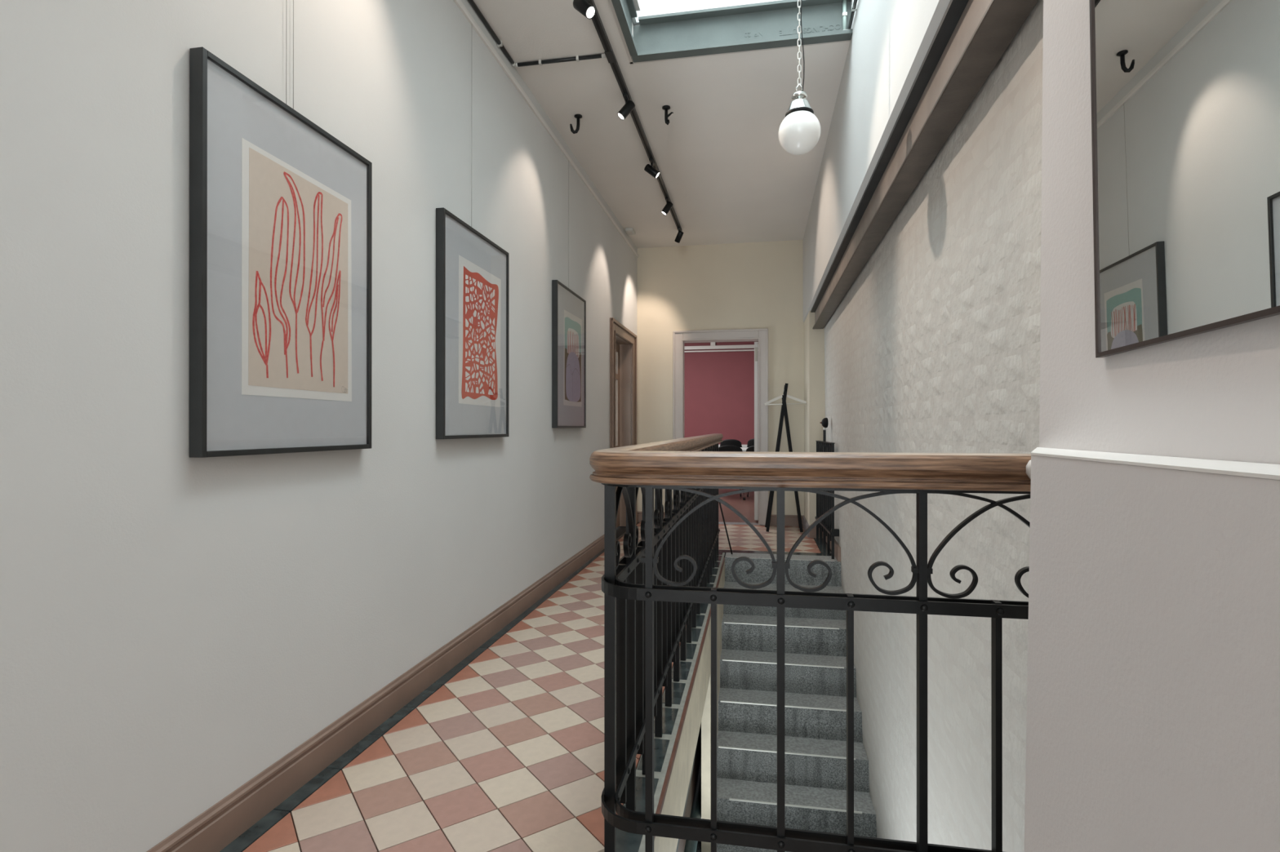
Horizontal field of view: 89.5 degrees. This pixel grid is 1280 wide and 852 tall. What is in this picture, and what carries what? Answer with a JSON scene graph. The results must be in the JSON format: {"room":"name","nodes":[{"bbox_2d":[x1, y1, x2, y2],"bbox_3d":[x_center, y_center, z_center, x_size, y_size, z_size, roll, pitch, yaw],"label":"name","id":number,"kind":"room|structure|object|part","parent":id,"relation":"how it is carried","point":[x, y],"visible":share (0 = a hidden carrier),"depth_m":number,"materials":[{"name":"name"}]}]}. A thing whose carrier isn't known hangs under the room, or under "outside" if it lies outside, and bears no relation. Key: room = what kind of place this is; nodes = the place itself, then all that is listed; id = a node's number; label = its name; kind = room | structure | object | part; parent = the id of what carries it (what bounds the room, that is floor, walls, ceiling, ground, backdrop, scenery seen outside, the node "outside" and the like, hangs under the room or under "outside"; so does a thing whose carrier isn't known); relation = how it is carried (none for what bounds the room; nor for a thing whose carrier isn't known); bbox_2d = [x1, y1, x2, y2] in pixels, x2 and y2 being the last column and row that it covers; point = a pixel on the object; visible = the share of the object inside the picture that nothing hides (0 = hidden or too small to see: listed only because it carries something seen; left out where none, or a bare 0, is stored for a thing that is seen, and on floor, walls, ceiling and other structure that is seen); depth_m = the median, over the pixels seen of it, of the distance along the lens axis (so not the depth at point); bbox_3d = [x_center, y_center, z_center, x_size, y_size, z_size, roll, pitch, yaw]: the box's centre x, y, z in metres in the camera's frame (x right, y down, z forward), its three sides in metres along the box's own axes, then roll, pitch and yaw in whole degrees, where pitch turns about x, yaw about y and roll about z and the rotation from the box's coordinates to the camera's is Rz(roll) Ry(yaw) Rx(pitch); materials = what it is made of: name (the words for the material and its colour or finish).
{"room":"stair landing hallway","nodes":[
{"label":"stair landing hallway","id":0,"kind":"room"},
{"bbox_2d":[0,0,637,851],"bbox_3d":[-1.320,-0.493,0.955,0.160,3.190,13.400,0,0,10],"label":"wall","id":1,"kind":"structure","parent":0,"point":[174,625],"depth_m":1.71,"materials":[{"name":"paint"}]},
{"bbox_2d":[189,0,372,457],"bbox_3d":[-1.035,-0.951,1.948,0.038,2.060,0.712,0,0,10],"label":"framed print","id":2,"kind":"object","parent":1,"relation":"hanging from","point":[281,207],"visible":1,"depth_m":1.83,"materials":[{"name":"black paint"}]},
{"bbox_2d":[146,534,604,851],"bbox_3d":[-1.361,1.040,0.237,0.017,0.120,11.980,0,0,10],"label":"baseboard","id":3,"kind":"structure","parent":1,"relation":"attached to","point":[220,825],"depth_m":2.15,"materials":[{"name":"brown paint"}]},
{"bbox_2d":[435,207,509,439],"bbox_3d":[-0.807,-0.960,3.191,0.038,2.037,0.750,0,0,10],"label":"framed print","id":4,"kind":"object","parent":1,"relation":"hanging from","point":[473,271],"visible":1,"depth_m":3.10,"materials":[{"name":"black paint"}]},
{"bbox_2d":[453,0,638,257],"bbox_3d":[-1.233,-1.997,0.942,0.016,0.038,13.400,0,0,10],"label":"trim","id":5,"kind":"structure","parent":1,"relation":"attached to","point":[460,4],"depth_m":3.94,"materials":[{"name":"white paint"}]},
{"bbox_2d":[551,280,586,427],"bbox_3d":[-0.516,-0.981,4.780,0.038,1.989,0.747,0,0,10],"label":"framed print","id":6,"kind":"object","parent":1,"relation":"hanging from","point":[568,308],"visible":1,"depth_m":4.70,"materials":[{"name":"black paint"}]},
{"bbox_2d":[609,317,636,528],"bbox_3d":[-0.239,0.042,6.749,0.194,2.144,1.230,0,0,10],"label":"door","id":7,"kind":"structure","parent":1,"relation":"in","point":[623,342],"depth_m":7.17,"materials":[{"name":"brown paint"}]},
{"bbox_3d":[-0.266,0.042,6.207,0.018,2.142,0.152,0,0,10],"label":"architrave","id":8,"kind":"part","parent":7,"relation":"part of","materials":[{"name":"brown paint"}]},
{"bbox_3d":[-0.171,-0.969,6.728,0.018,0.119,0.904,0,0,10],"label":"architrave","id":9,"kind":"part","parent":7,"relation":"part of","materials":[{"name":"brown paint"}]},
{"bbox_3d":[-0.074,0.044,7.255,0.018,2.142,0.172,0,0,10],"label":"architrave","id":10,"kind":"part","parent":7,"relation":"part of","materials":[{"name":"brown paint"}]},
{"bbox_2d":[219,488,831,851],"bbox_3d":[0.209,1.289,4.464,7.200,0.360,21.338,0,0,10],"label":"floor","id":11,"kind":"structure","parent":0,"point":[504,752],"depth_m":2.20,"materials":[{"name":"tile"}]},
{"bbox_3d":[0.352,1.118,3.491,0.010,0.021,4.000,0,0,10],"label":"edge trim","id":12,"kind":"part","parent":11,"relation":"part of","materials":[{"name":"beige wood"}]},
{"bbox_2d":[718,444,743,499],"bbox_3d":[1.371,0.706,10.025,0.452,0.830,0.536,0,0,4],"label":"chair","id":13,"kind":"object","parent":11,"relation":"on","point":[723,448],"visible":0.21,"depth_m":9.78,"materials":[{"name":"black plastic"}]},
{"bbox_2d":[720,439,742,447],"bbox_3d":[1.715,0.685,12.127,0.452,0.880,0.536,0,0,10],"label":"chair","id":14,"kind":"object","parent":11,"relation":"on","point":[728,442],"visible":0.12,"depth_m":11.88,"materials":[{"name":"black leather"}]},
{"bbox_2d":[740,447,748,451],"bbox_3d":[1.630,0.750,10.832,2.500,0.745,1.200,0,0,10],"label":"meeting table","id":15,"kind":"object","parent":11,"relation":"on","point":[744,449],"visible":0.02,"depth_m":10.85,"materials":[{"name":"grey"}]},
{"bbox_2d":[743,445,754,500],"bbox_3d":[1.848,0.705,9.917,0.452,0.830,0.536,0,0,15],"label":"chair","id":16,"kind":"object","parent":11,"relation":"on","point":[750,448],"visible":0.12,"depth_m":9.73,"materials":[{"name":"black plastic"}]},
{"bbox_2d":[746,438,754,447],"bbox_3d":[2.216,0.675,11.985,0.452,0.900,0.536,0,0,16],"label":"chair","id":17,"kind":"object","parent":11,"relation":"on","point":[751,442],"visible":0.02,"depth_m":11.80,"materials":[{"name":"black plastic"}]},
{"bbox_2d":[764,383,803,532],"bbox_3d":[1.543,0.332,6.922,0.397,1.560,0.345,0,0,10],"label":"coat rack","id":18,"kind":"object","parent":11,"relation":"on","point":[784,411],"visible":0.81,"depth_m":6.77,"materials":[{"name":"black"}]},
{"bbox_3d":[1.490,0.333,7.067,0.240,1.560,0.026,0,0,10],"label":"leg","id":19,"kind":"part","parent":18,"relation":"part of","materials":[{"name":"black plastic"}]},
{"bbox_3d":[1.439,0.332,6.781,0.228,1.560,0.026,0,0,10],"label":"leg","id":20,"kind":"part","parent":18,"relation":"part of","materials":[{"name":"black plastic"}]},
{"bbox_2d":[764,389,806,405],"bbox_3d":[1.552,-0.306,6.894,0.440,0.174,0.014,0,0,10],"label":"hanger","id":21,"kind":"object","parent":18,"relation":"hanging from","point":[802,402],"visible":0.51,"depth_m":6.88,"materials":[{"name":"white plastic"}]},
{"bbox_3d":[1.660,0.393,7.063,0.217,1.440,0.026,0,0,10],"label":"leg","id":22,"kind":"part","parent":18,"relation":"part of","materials":[{"name":"black plastic"}]},
{"bbox_3d":[1.602,0.392,6.779,0.213,1.440,0.026,0,0,10],"label":"leg","id":23,"kind":"part","parent":18,"relation":"part of","materials":[{"name":"black plastic"}]},
{"bbox_2d":[696,552,876,851],"bbox_3d":[0.899,1.906,3.431,1.370,1.602,4.362,0,0,10],"label":"stairs","id":24,"kind":"structure","parent":11,"relation":"attached to","point":[815,639],"depth_m":4.48,"materials":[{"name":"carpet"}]},
{"bbox_2d":[589,433,1031,851],"bbox_3d":[0.764,0.584,3.429,1.061,1.047,4.305,0,0,10],"label":"balustrade","id":25,"kind":"object","parent":11,"relation":"on","point":[658,588],"visible":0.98,"depth_m":1.40,"materials":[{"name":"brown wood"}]},
{"bbox_3d":[-0.071,0.620,1.550,0.025,0.966,0.016,0,0,10],"label":"post","id":26,"kind":"part","parent":25,"relation":"part of","materials":[{"name":"black metal"}]},
{"bbox_3d":[-0.025,0.621,1.801,0.025,0.966,0.016,0,0,10],"label":"post","id":27,"kind":"part","parent":25,"relation":"part of","materials":[{"name":"black metal"}]},
{"bbox_3d":[0.021,0.621,2.052,0.025,0.966,0.016,0,0,10],"label":"post","id":28,"kind":"part","parent":25,"relation":"part of","materials":[{"name":"black metal"}]},
{"bbox_3d":[0.022,0.620,1.449,0.016,0.966,0.025,0,0,10],"label":"post","id":29,"kind":"part","parent":25,"relation":"part of","materials":[{"name":"black metal"}]},
{"bbox_3d":[0.067,0.622,2.303,0.025,0.966,0.016,0,0,10],"label":"post","id":30,"kind":"part","parent":25,"relation":"part of","materials":[{"name":"black metal"}]},
{"bbox_3d":[0.112,0.622,2.553,0.025,0.966,0.016,0,0,10],"label":"post","id":31,"kind":"part","parent":25,"relation":"part of","materials":[{"name":"black metal"}]},
{"bbox_3d":[0.158,0.623,2.804,0.025,0.966,0.016,0,0,10],"label":"post","id":32,"kind":"part","parent":25,"relation":"part of","materials":[{"name":"black metal"}]},
{"bbox_3d":[0.204,0.623,3.055,0.025,0.966,0.016,0,0,10],"label":"post","id":33,"kind":"part","parent":25,"relation":"part of","materials":[{"name":"black metal"}]},
{"bbox_3d":[0.250,0.624,3.306,0.025,0.966,0.016,0,0,10],"label":"post","id":34,"kind":"part","parent":25,"relation":"part of","materials":[{"name":"black metal"}]},
{"bbox_3d":[0.296,0.624,3.557,0.025,0.966,0.016,0,0,10],"label":"post","id":35,"kind":"part","parent":25,"relation":"part of","materials":[{"name":"black metal"}]},
{"bbox_3d":[0.342,0.625,3.807,0.025,0.966,0.016,0,0,10],"label":"post","id":36,"kind":"part","parent":25,"relation":"part of","materials":[{"name":"black metal"}]},
{"bbox_3d":[0.388,0.625,4.058,0.025,0.966,0.016,0,0,10],"label":"post","id":37,"kind":"part","parent":25,"relation":"part of","materials":[{"name":"black metal"}]},
{"bbox_3d":[0.434,0.626,4.309,0.025,0.966,0.016,0,0,10],"label":"post","id":38,"kind":"part","parent":25,"relation":"part of","materials":[{"name":"black metal"}]},
{"bbox_3d":[0.480,0.626,4.560,0.025,0.966,0.016,0,0,10],"label":"post","id":39,"kind":"part","parent":25,"relation":"part of","materials":[{"name":"black metal"}]},
{"bbox_3d":[0.526,0.627,4.811,0.025,0.966,0.016,0,0,10],"label":"post","id":40,"kind":"part","parent":25,"relation":"part of","materials":[{"name":"black metal"}]},
{"bbox_3d":[0.572,0.627,5.061,0.025,0.966,0.016,0,0,10],"label":"post","id":41,"kind":"part","parent":25,"relation":"part of","materials":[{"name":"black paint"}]},
{"bbox_3d":[0.618,0.628,5.312,0.025,0.966,0.016,0,0,10],"label":"post","id":42,"kind":"part","parent":25,"relation":"part of","materials":[{"name":"black metal"}]},
{"bbox_3d":[0.664,0.628,5.563,0.025,0.966,0.016,0,0,10],"label":"post","id":43,"kind":"part","parent":25,"relation":"part of","materials":[{"name":"black metal"}]},
{"bbox_3d":[0.779,0.897,3.434,1.034,0.026,4.220,0,0,10],"label":"rail","id":44,"kind":"part","parent":25,"relation":"part of","materials":[{"name":"black metal"}]},
{"bbox_3d":[0.305,0.620,1.397,0.016,0.966,0.025,0,0,10],"label":"post","id":45,"kind":"part","parent":25,"relation":"part of","materials":[{"name":"black metal"}]},
{"bbox_3d":[0.799,0.897,3.447,1.000,0.026,4.186,0,0,10],"label":"rail","id":46,"kind":"part","parent":25,"relation":"part of","materials":[{"name":"black metal"}]},
{"bbox_3d":[0.766,0.097,3.439,1.061,0.074,4.277,0,0,10],"label":"handrail","id":47,"kind":"part","parent":25,"relation":"part of","materials":[{"name":"brown wood"}]},
{"bbox_3d":[0.779,0.378,3.435,1.034,0.026,4.220,0,0,10],"label":"rail","id":48,"kind":"part","parent":25,"relation":"part of","materials":[{"name":"black metal"}]},
{"bbox_3d":[0.799,0.378,3.449,1.000,0.026,4.186,0,0,10],"label":"rail","id":49,"kind":"part","parent":25,"relation":"part of","materials":[{"name":"black metal"}]},
{"bbox_3d":[0.587,0.620,1.345,0.016,0.966,0.025,0,0,10],"label":"post","id":50,"kind":"part","parent":25,"relation":"part of","materials":[{"name":"black metal"}]},
{"bbox_2d":[815,440,839,559],"bbox_3d":[1.694,0.627,5.877,0.073,0.970,1.008,0,0,8],"label":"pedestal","id":51,"kind":"object","parent":11,"relation":"on","point":[824,503],"visible":0.55,"depth_m":5.75,"materials":[{"name":"black paint"}]},
{"bbox_3d":[1.750,0.631,6.368,0.022,0.964,0.016,0,0,10],"label":"post","id":52,"kind":"part","parent":51,"relation":"part of","materials":[{"name":"black paint"}]},
{"bbox_3d":[1.715,0.631,6.125,0.022,0.964,0.016,0,0,10],"label":"post","id":53,"kind":"part","parent":51,"relation":"part of","materials":[{"name":"black paint"}]},
{"bbox_3d":[1.681,0.902,5.881,0.045,0.020,0.981,0,0,8],"label":"rail","id":54,"kind":"part","parent":51,"relation":"part of","materials":[{"name":"black paint"}]},
{"bbox_2d":[820,417,828,441],"bbox_3d":[1.671,0.032,5.880,0.063,0.217,0.094,0,0,2],"label":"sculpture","id":55,"kind":"object","parent":51,"relation":"on","point":[824,422],"visible":1,"depth_m":5.87,"materials":[{"name":"black paint"}]},
{"bbox_3d":[1.681,0.089,5.883,0.022,0.104,0.022,0,0,10],"label":"post","id":56,"kind":"part","parent":55,"relation":"part of","materials":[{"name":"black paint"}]},
{"bbox_3d":[1.681,0.630,5.882,0.022,0.964,0.016,0,0,10],"label":"post","id":57,"kind":"part","parent":51,"relation":"part of","materials":[{"name":"black paint"}]},
{"bbox_3d":[1.681,0.145,5.883,0.030,0.007,1.001,0,0,8],"label":"rail","id":58,"kind":"part","parent":51,"relation":"part of","materials":[{"name":"black paint"}]},
{"bbox_3d":[1.646,0.630,5.639,0.022,0.964,0.016,0,0,10],"label":"post","id":59,"kind":"part","parent":51,"relation":"part of","materials":[{"name":"black paint"}]},
{"bbox_3d":[1.612,0.629,5.397,0.022,0.964,0.016,0,0,10],"label":"post","id":60,"kind":"part","parent":51,"relation":"part of","materials":[{"name":"black metal"}]},
{"bbox_2d":[473,0,849,248],"bbox_3d":[-0.145,-2.188,0.738,2.550,0.200,13.690,0,0,10],"label":"ceiling","id":61,"kind":"structure","parent":0,"point":[727,175],"depth_m":4.43,"materials":[{"name":"paint"}]},
{"bbox_2d":[467,0,606,67],"bbox_3d":[-0.947,-2.076,1.004,0.556,0.024,5.425,0,0,10],"label":"conduit","id":62,"kind":"object","parent":61,"relation":"attached to","point":[500,43],"visible":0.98,"depth_m":3.62,"materials":[{"name":"black metal"}]},
{"bbox_2d":[569,114,582,133],"bbox_3d":[-0.427,-2.020,4.332,0.081,0.122,0.053,0,0,10],"label":"ceiling hook","id":63,"kind":"object","parent":61,"relation":"attached to","point":[578,117],"visible":1,"depth_m":4.32,"materials":[{"name":"black paint"}]},
{"bbox_3d":[-0.414,-2.072,4.330,0.054,0.018,0.053,0,0,10],"label":"plate","id":64,"kind":"part","parent":63,"relation":"part of","materials":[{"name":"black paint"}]},
{"bbox_2d":[625,227,635,235],"bbox_3d":[-0.101,-2.059,6.834,0.082,0.034,0.160,0,0,10],"label":"smoke detector","id":65,"kind":"object","parent":61,"relation":"attached to","point":[630,231],"visible":1,"depth_m":6.79,"materials":[{"name":"white plastic"}]},
{"bbox_2d":[587,0,681,231],"bbox_3d":[-0.240,-2.069,3.190,0.044,0.028,7.380,0,0,10],"label":"track","id":66,"kind":"object","parent":61,"relation":"attached to","point":[597,21],"visible":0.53,"depth_m":3.90,"materials":[{"name":"black metal"}]},
{"bbox_2d":[573,0,595,18],"bbox_3d":[-0.263,-1.987,3.051,0.088,0.137,0.114,0,0,-28],"label":"track spotlight","id":67,"kind":"object","parent":66,"relation":"attached to","point":[586,9],"visible":1,"depth_m":3.03,"materials":[{"name":"grey metal"}]},
{"bbox_2d":[617,93,635,119],"bbox_3d":[-0.086,-1.984,4.035,0.105,0.139,0.088,0,0,-41],"label":"track spotlight","id":68,"kind":"object","parent":66,"relation":"attached to","point":[629,105],"visible":1,"depth_m":4.01,"materials":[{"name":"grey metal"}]},
{"bbox_2d":[644,158,659,178],"bbox_3d":[0.094,-1.985,4.999,0.113,0.134,0.100,0,0,-30],"label":"track spotlight","id":69,"kind":"object","parent":66,"relation":"attached to","point":[649,168],"visible":1,"depth_m":4.98,"materials":[{"name":"grey metal"}]},
{"bbox_2d":[661,197,672,215],"bbox_3d":[0.246,-1.980,5.845,0.100,0.140,0.089,0,0,-39],"label":"track spotlight","id":70,"kind":"object","parent":66,"relation":"attached to","point":[668,206],"visible":1,"depth_m":5.82,"materials":[{"name":"grey metal"}]},
{"bbox_2d":[674,227,683,243],"bbox_3d":[0.407,-1.978,6.721,0.077,0.140,0.108,0,0,-20],"label":"track spotlight","id":71,"kind":"object","parent":66,"relation":"attached to","point":[680,233],"visible":1,"depth_m":6.70,"materials":[{"name":"grey metal"}]},
{"bbox_2d":[662,105,673,124],"bbox_3d":[0.181,-2.022,4.210,0.074,0.118,0.053,0,0,10],"label":"ceiling hook","id":72,"kind":"object","parent":61,"relation":"attached to","point":[665,108],"visible":1,"depth_m":4.20,"materials":[{"name":"black paint"}]},
{"bbox_3d":[0.172,-2.072,4.212,0.054,0.018,0.053,0,0,10],"label":"plate","id":73,"kind":"part","parent":72,"relation":"part of","materials":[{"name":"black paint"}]},
{"bbox_2d":[608,0,850,63],"bbox_3d":[0.303,-2.083,2.303,1.212,0.004,2.632,0,0,10],"label":"trim","id":74,"kind":"structure","parent":61,"relation":"attached to","point":[610,2],"depth_m":3.55,"materials":[{"name":"grey paint"}]},
{"bbox_2d":[675,724,701,851],"bbox_3d":[0.171,2.013,3.523,0.265,1.090,4.000,0,0,10],"label":"wall","id":75,"kind":"structure","parent":0,"point":[692,809],"depth_m":3.84,"materials":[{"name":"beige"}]},
{"bbox_2d":[631,0,755,26],"bbox_3d":[0.265,-3.091,2.311,1.290,1.609,2.870,0,0,10],"label":"skylight","id":76,"kind":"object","parent":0,"point":[646,6],"depth_m":3.63,"materials":[{"name":"glass"}]},
{"bbox_2d":[611,0,637,56],"bbox_3d":[-0.262,-2.186,2.364,0.041,0.218,2.547,0,0,10],"label":"trim","id":77,"kind":"structure","parent":76,"relation":"attached to","point":[624,10],"depth_m":3.44,"materials":[{"name":"grey metal"}]},
{"bbox_2d":[632,0,639,11],"bbox_3d":[-0.236,-2.307,2.336,0.025,0.024,2.500,0,0,10],"label":"trim","id":78,"kind":"structure","parent":76,"relation":"attached to","point":[636,2],"depth_m":3.52,"materials":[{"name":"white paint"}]},
{"bbox_2d":[642,0,780,16],"bbox_3d":[0.572,-2.305,3.542,1.130,0.024,0.034,0,0,10],"label":"trim","id":79,"kind":"structure","parent":76,"relation":"attached to","point":[755,1],"depth_m":3.56,"materials":[{"name":"white paint"}]},
{"bbox_2d":[631,0,853,62],"bbox_3d":[0.542,-2.184,3.546,1.190,0.218,0.066,0,0,10],"label":"trim","id":80,"kind":"structure","parent":76,"relation":"attached to","point":[775,24],"depth_m":3.56,"materials":[{"name":"grey metal"}]},
{"bbox_3d":[0.311,-3.904,2.289,1.390,0.038,2.800,0,0,10],"label":"window","id":81,"kind":"structure","parent":76,"relation":"in","visible":0},
{"bbox_2d":[777,0,820,155],"bbox_3d":[0.642,-2.480,2.602,0.166,2.765,0.166,0,0,10],"label":"pendant lamp","id":82,"kind":"object","parent":81,"relation":"hanging from","point":[799,132],"visible":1,"depth_m":2.56,"materials":[{"name":"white glass"}]},
{"bbox_3d":[0.642,-1.175,2.599,0.166,0.155,0.166,0,0,10],"label":"globe","id":83,"kind":"part","parent":82,"relation":"part of","materials":[{"name":"white glass"}]},
{"bbox_2d":[701,610,723,851],"bbox_3d":[0.540,2.014,4.645,0.054,1.090,1.660,0,0,10],"label":"wall","id":84,"kind":"structure","parent":0,"point":[706,717],"depth_m":3.83,"materials":[{"name":"beige paint"}]},
{"bbox_2d":[637,240,804,526],"bbox_3d":[1.076,-0.475,7.398,2.550,3.200,0.140,0,0,10],"label":"wall","id":85,"kind":"structure","parent":0,"point":[746,285],"depth_m":7.36,"materials":[{"name":"paint"}]},
{"bbox_2d":[637,511,665,522],"bbox_3d":[0.174,1.055,7.481,0.425,0.120,0.017,0,0,10],"label":"baseboard","id":86,"kind":"structure","parent":85,"relation":"attached to","point":[640,513],"depth_m":7.50,"materials":[{"name":"brown paint"}]},
{"bbox_2d":[672,328,768,525],"bbox_3d":[0.997,0.012,7.813,1.075,2.209,0.991,0,0,10],"label":"door frame","id":87,"kind":"structure","parent":85,"relation":"in","point":[679,337],"depth_m":7.38,"materials":[{"name":"beige paint"}]},
{"bbox_3d":[0.439,0.011,7.433,0.114,2.208,0.018,0,0,10],"label":"architrave","id":88,"kind":"part","parent":87,"relation":"part of","materials":[{"name":"beige paint"}]},
{"bbox_3d":[0.914,-1.036,7.348,0.851,0.114,0.018,0,0,10],"label":"architrave","id":89,"kind":"part","parent":87,"relation":"part of","materials":[{"name":"beige paint"}]},
{"bbox_3d":[1.386,0.011,7.260,0.108,2.208,0.018,0,0,10],"label":"architrave","id":90,"kind":"part","parent":87,"relation":"part of","materials":[{"name":"beige paint"}]},
{"bbox_2d":[718,522,758,525],"bbox_3d":[0.926,1.119,7.413,0.852,0.012,0.157,0,0,10],"label":"trim","id":91,"kind":"structure","parent":85,"relation":"attached to","point":[726,523],"depth_m":7.37,"materials":[{"name":"grey"}]},
{"bbox_2d":[769,515,804,526],"bbox_3d":[1.631,1.055,7.214,0.391,0.120,0.017,0,0,10],"label":"baseboard","id":92,"kind":"structure","parent":85,"relation":"attached to","point":[789,520],"depth_m":7.20,"materials":[{"name":"brown paint"}]},
{"bbox_2d":[802,515,808,537],"bbox_3d":[1.748,1.054,6.807,0.016,0.120,0.735,0,0,10],"label":"baseboard","id":93,"kind":"structure","parent":85,"relation":"attached to","point":[805,524],"depth_m":6.77,"materials":[{"name":"grey"}]},
{"bbox_2d":[684,341,758,444],"bbox_3d":[2.123,-0.569,14.913,7.200,3.400,0.100,0,0,10],"label":"wall","id":94,"kind":"structure","parent":0,"point":[719,386],"depth_m":14.91,"materials":[{"name":"red paint"}]},
{"bbox_2d":[684,341,754,352],"bbox_3d":[1.911,-1.859,14.867,4.800,0.290,0.069,0,0,10],"label":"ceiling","id":95,"kind":"structure","parent":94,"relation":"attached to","point":[713,346],"depth_m":14.87,"materials":[{"name":"white paint"}]},
{"bbox_3d":[1.913,-1.731,14.877,4.800,0.033,0.049,0,0,10],"label":"rail","id":96,"kind":"part","parent":95,"relation":"part of","materials":[{"name":"white paint"}]},
{"bbox_3d":[1.912,-1.814,14.872,4.800,0.080,0.059,0,0,10],"label":"rail","id":97,"kind":"part","parent":95,"relation":"part of","materials":[{"name":"white paint"}]},
{"bbox_3d":[1.912,-1.969,14.873,4.800,0.070,0.059,0,0,10],"label":"rail","id":98,"kind":"part","parent":95,"relation":"part of","materials":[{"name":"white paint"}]},
{"bbox_2d":[804,311,825,526],"bbox_3d":[1.954,-0.017,6.779,0.400,2.262,0.760,0,0,10],"label":"wall pier","id":99,"kind":"object","parent":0,"point":[814,339],"visible":0.29,"depth_m":6.43,"materials":[{"name":"paint"}]},
{"bbox_2d":[808,526,822,538],"bbox_3d":[1.766,1.056,6.415,0.160,0.115,0.018,0,0,10],"label":"baseboard","id":100,"kind":"object","parent":99,"relation":"attached to","point":[812,534],"visible":0.5,"depth_m":6.41,"materials":[{"name":"brown paint"}]},
{"bbox_2d":[803,0,950,322],"bbox_3d":[1.440,-2.523,4.004,0.410,2.738,6.415,0,0,10],"label":"wall","id":101,"kind":"structure","parent":0,"point":[891,40],"depth_m":3.09,"materials":[{"name":"paint"}]},
{"bbox_2d":[842,0,857,30],"bbox_3d":[0.980,-2.183,2.775,0.050,0.190,1.404,0,0,10],"label":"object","id":102,"kind":"object","parent":101,"relation":"attached to","point":[854,7],"visible":0.75,"depth_m":3.44,"materials":[{"name":"grey"}]},
{"bbox_2d":[824,0,1043,851],"bbox_3d":[1.471,0.776,3.607,0.308,3.862,5.650,0,0,10],"label":"wall","id":103,"kind":"structure","parent":0,"point":[933,346],"depth_m":2.23,"materials":[{"name":"paint"}]},
{"bbox_2d":[826,536,840,561],"bbox_3d":[1.734,1.054,5.841,0.024,0.115,1.120,0,0,10],"label":"baseboard","id":104,"kind":"structure","parent":103,"relation":"attached to","point":[837,548],"depth_m":5.36,"materials":[{"name":"brown paint"}]},
{"bbox_2d":[810,0,1038,328],"bbox_3d":[1.252,-1.063,3.651,0.120,0.182,5.690,0,0,10],"label":"steel beam","id":105,"kind":"structure","parent":103,"relation":"on","point":[971,37],"depth_m":2.16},
{"bbox_2d":[1024,454,1279,851],"bbox_3d":[-0.107,0.560,-2.500,0.090,1.069,7.045,0,0,10],"label":"wall","id":106,"kind":"structure","parent":0,"point":[1153,717],"depth_m":0.50,"materials":[{"name":"paint"}]},
{"bbox_2d":[1031,447,1279,479],"bbox_3d":[-0.111,0.024,-2.518,0.091,0.003,7.006,0,0,10],"label":"trim","id":107,"kind":"structure","parent":106,"relation":"on","point":[1260,470],"depth_m":0.52,"materials":[{"name":"white paint"}]},
{"bbox_2d":[1039,0,1279,464],"bbox_3d":[0.211,-0.500,-2.566,0.559,3.190,7.027,0,0,10],"label":"wall","id":108,"kind":"structure","parent":0,"point":[1214,394],"depth_m":0.77,"materials":[{"name":"paint"}]},
{"bbox_2d":[1088,0,1279,358],"bbox_3d":[0.448,-0.560,0.390,0.020,0.961,0.727,0,0,12],"label":"mirror","id":109,"kind":"object","parent":108,"relation":"attached to","point":[1185,94],"visible":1,"depth_m":0.58,"materials":[{"name":"brown mirror"}]}
]}

